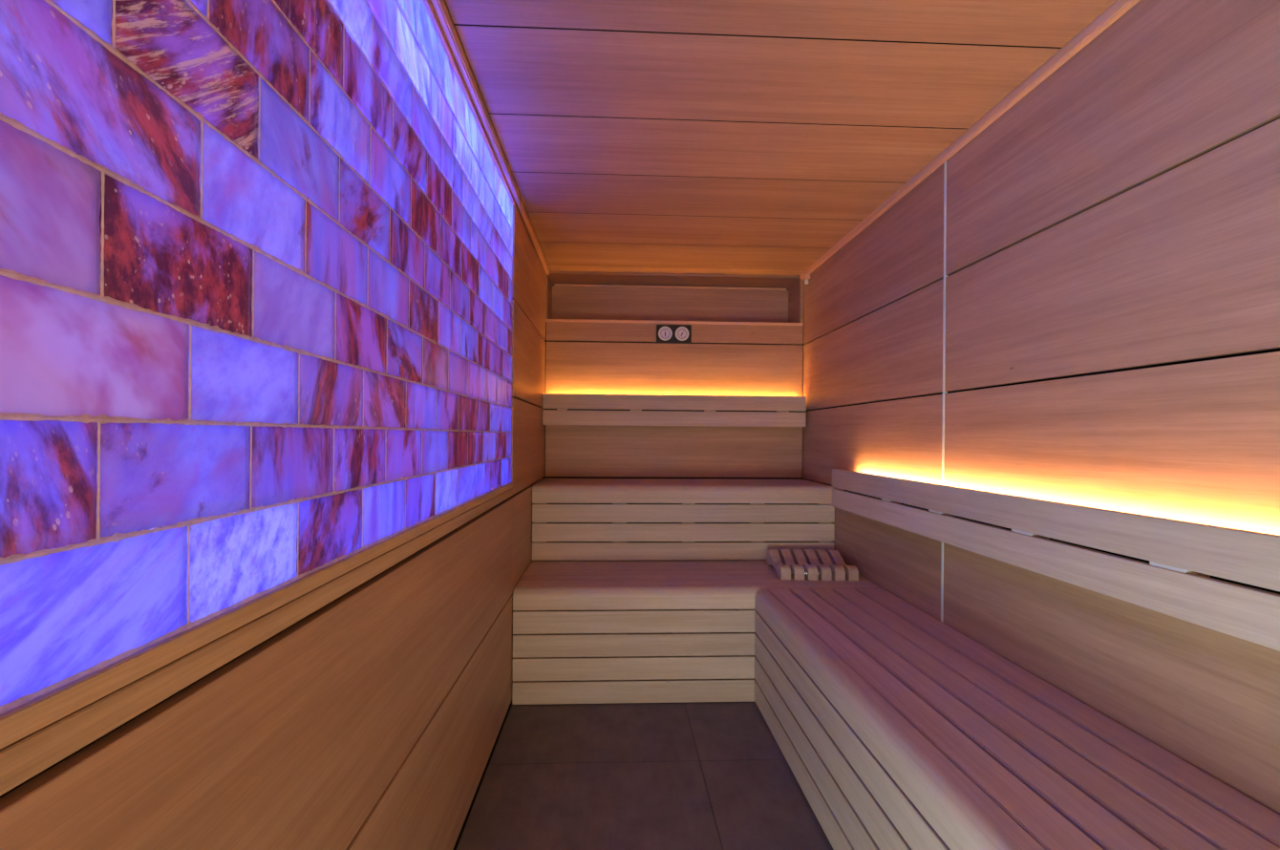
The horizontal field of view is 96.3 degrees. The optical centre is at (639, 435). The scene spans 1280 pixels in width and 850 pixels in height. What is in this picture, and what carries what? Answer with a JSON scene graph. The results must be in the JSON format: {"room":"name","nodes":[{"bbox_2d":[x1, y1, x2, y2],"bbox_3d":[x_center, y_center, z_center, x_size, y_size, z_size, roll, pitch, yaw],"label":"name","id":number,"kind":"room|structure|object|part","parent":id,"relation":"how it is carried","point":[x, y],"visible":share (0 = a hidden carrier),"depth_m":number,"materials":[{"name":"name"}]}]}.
{"room":"sauna","nodes":[
{"label":"sauna","id":0,"kind":"room"},
{"bbox_2d":[0,201,545,849],"bbox_3d":[-0.556,0.042,1.964,0.048,2.287,3.933,0,0,-3],"label":"wall","id":1,"kind":"structure","parent":0,"point":[375,719],"depth_m":0.97,"materials":[{"name":"brown wood"}]},
{"bbox_2d":[0,488,512,795],"bbox_3d":[-0.509,0.245,1.254,0.017,0.032,2.512,0,0,-3],"label":"trim","id":2,"kind":"structure","parent":1,"relation":"attached to","point":[21,760],"depth_m":0.58,"materials":[{"name":"brown wood"}]},
{"bbox_2d":[0,482,512,749],"bbox_3d":[-0.512,0.216,1.254,0.020,0.022,2.512,0,0,-3],"label":"trim","id":3,"kind":"structure","parent":1,"relation":"attached to","point":[19,722],"depth_m":0.58,"materials":[{"name":"brown wood"}]},
{"bbox_2d":[0,0,512,714],"bbox_3d":[-0.570,-0.404,1.242,0.135,1.260,2.572,0,0,-3],"label":"brick panel","id":4,"kind":"object","parent":1,"relation":"attached to","point":[256,256],"visible":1,"depth_m":0.66,"materials":[{"name":"stone"}]},
{"bbox_2d":[423,0,514,205],"bbox_3d":[-0.501,-1.030,1.254,0.022,0.041,2.512,0,0,-3],"label":"trim","id":5,"kind":"structure","parent":1,"relation":"attached to","point":[428,3],"depth_m":1.66,"materials":[{"name":"brown wood"}]},
{"bbox_2d":[430,0,549,275],"bbox_3d":[-0.477,-1.040,1.216,0.020,0.040,4.873,0,0,-3],"label":"trim","id":6,"kind":"structure","parent":1,"relation":"attached to","point":[440,9],"depth_m":1.79,"materials":[{"name":"brown wood"}]},
{"bbox_2d":[456,700,833,849],"bbox_3d":[0.307,1.222,1.252,1.731,0.060,4.873,0,0,-3],"label":"floor","id":7,"kind":"structure","parent":0,"point":[685,776],"depth_m":1.95,"materials":[{"name":"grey tile"}]},
{"bbox_2d":[512,560,879,704],"bbox_3d":[0.254,0.934,2.841,1.654,0.507,0.573,0,0,-3],"label":"bench","id":8,"kind":"object","parent":7,"relation":"on","point":[585,631],"visible":0.7,"depth_m":2.55,"materials":[{"name":"brown wood"}]},
{"bbox_3d":[0.266,0.984,2.566,1.654,0.408,0.022,0,0,-3],"label":"panel","id":9,"kind":"part","parent":8,"relation":"part of","materials":[{"name":"brown wood"}]},
{"bbox_2d":[532,478,834,560],"bbox_3d":[0.233,0.474,3.386,1.654,0.403,0.537,0,0,-3],"label":"bench","id":10,"kind":"object","parent":8,"relation":"on","point":[573,519],"visible":0.93,"depth_m":3.12,"materials":[{"name":"brown wood"}]},
{"bbox_3d":[0.234,0.285,3.411,1.654,0.024,0.487,0,0,-3],"label":"seat","id":11,"kind":"part","parent":10,"relation":"part of","materials":[{"name":"brown wood"}]},
{"bbox_3d":[0.244,0.525,3.129,1.654,0.302,0.022,0,0,-3],"label":"panel","id":12,"kind":"part","parent":10,"relation":"part of","materials":[{"name":"brown wood"}]},
{"bbox_3d":[0.255,0.693,2.866,1.654,0.024,0.523,0,0,-3],"label":"seat","id":13,"kind":"part","parent":8,"relation":"part of","materials":[{"name":"brown wood"}]},
{"bbox_2d":[766,549,858,581],"bbox_3d":[0.855,0.643,2.894,0.362,0.084,0.388,0,0,2],"label":"headrest cover","id":14,"kind":"object","parent":8,"relation":"on","point":[822,565],"visible":1,"depth_m":2.78,"materials":[{"name":"brown wood"}]},
{"bbox_2d":[754,588,1279,849],"bbox_3d":[0.884,0.939,0.734,0.580,0.507,3.687,0,0,-3],"label":"bench","id":15,"kind":"object","parent":7,"relation":"on","point":[898,729],"visible":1,"depth_m":1.37,"materials":[{"name":"brown wood"}]},
{"bbox_3d":[0.605,0.983,0.721,0.022,0.399,3.687,0,0,-3],"label":"panel","id":16,"kind":"part","parent":15,"relation":"part of","materials":[{"name":"brown wood"}]},
{"bbox_2d":[541,271,804,560],"bbox_3d":[0.217,0.072,3.814,1.721,2.240,0.304,0,0,-3],"label":"wall","id":17,"kind":"structure","parent":0,"point":[747,330],"depth_m":3.68,"materials":[{"name":"brown wood"}]},
{"bbox_2d":[656,324,691,343],"bbox_3d":[0.216,-0.650,3.654,0.224,0.117,0.022,0,0,-3],"label":"thermometer","id":18,"kind":"object","parent":17,"relation":"attached to","point":[665,333],"visible":1,"depth_m":3.65,"materials":[{"name":"black plastic"}]},
{"bbox_2d":[542,393,806,426],"bbox_3d":[0.225,-0.158,3.616,1.653,0.193,0.100,0,0,-3],"label":"backrest","id":19,"kind":"object","parent":17,"relation":"attached to","point":[560,409],"visible":1,"depth_m":3.57,"materials":[{"name":"brown wood"}]},
{"bbox_2d":[545,319,803,325],"bbox_3d":[0.223,-0.726,3.795,1.654,0.018,0.266,0,0,-3],"label":"shelf","id":20,"kind":"object","parent":17,"relation":"attached to","point":[548,322],"depth_m":3.66,"materials":[{"name":"brown wood"}]},
{"bbox_2d":[444,0,1116,276],"bbox_3d":[0.339,-1.069,1.257,1.721,0.050,4.883,0,0,-3],"label":"ceiling","id":21,"kind":"structure","parent":0,"point":[674,137],"depth_m":1.81,"materials":[{"name":"brown wood"}]},
{"bbox_2d":[801,0,1279,814],"bbox_3d":[1.178,0.055,1.430,0.048,2.287,5.153,0,0,-3],"label":"wall","id":22,"kind":"structure","parent":0,"point":[1113,235],"depth_m":1.45,"materials":[{"name":"brown wood"}]},
{"bbox_2d":[803,274,810,284],"bbox_3d":[1.048,-0.984,3.605,0.033,0.056,0.040,0,0,-3],"label":"sensor","id":23,"kind":"object","parent":22,"relation":"attached to","point":[806,277],"visible":1,"depth_m":3.59,"materials":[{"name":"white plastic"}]},
{"bbox_2d":[940,161,948,622],"bbox_3d":[1.130,-0.133,2.123,0.014,1.763,0.011,0,0,-3],"label":"trim","id":24,"kind":"structure","parent":22,"relation":"attached to","point":[945,163],"depth_m":2.12,"materials":[{"name":"silver metal"}]},
{"bbox_2d":[799,0,1140,279],"bbox_3d":[1.156,-1.030,1.289,0.024,0.037,4.873,0,0,-3],"label":"trim","id":25,"kind":"structure","parent":22,"relation":"attached to","point":[1118,9],"depth_m":1.78,"materials":[{"name":"brown wood"}]},
{"bbox_2d":[832,469,1279,651],"bbox_3d":[1.118,0.263,0.935,0.112,0.190,3.968,0,0,-3],"label":"backrest","id":26,"kind":"object","parent":22,"relation":"attached to","point":[1225,580],"visible":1,"depth_m":1.28,"materials":[{"name":"brown wood"}]}
]}

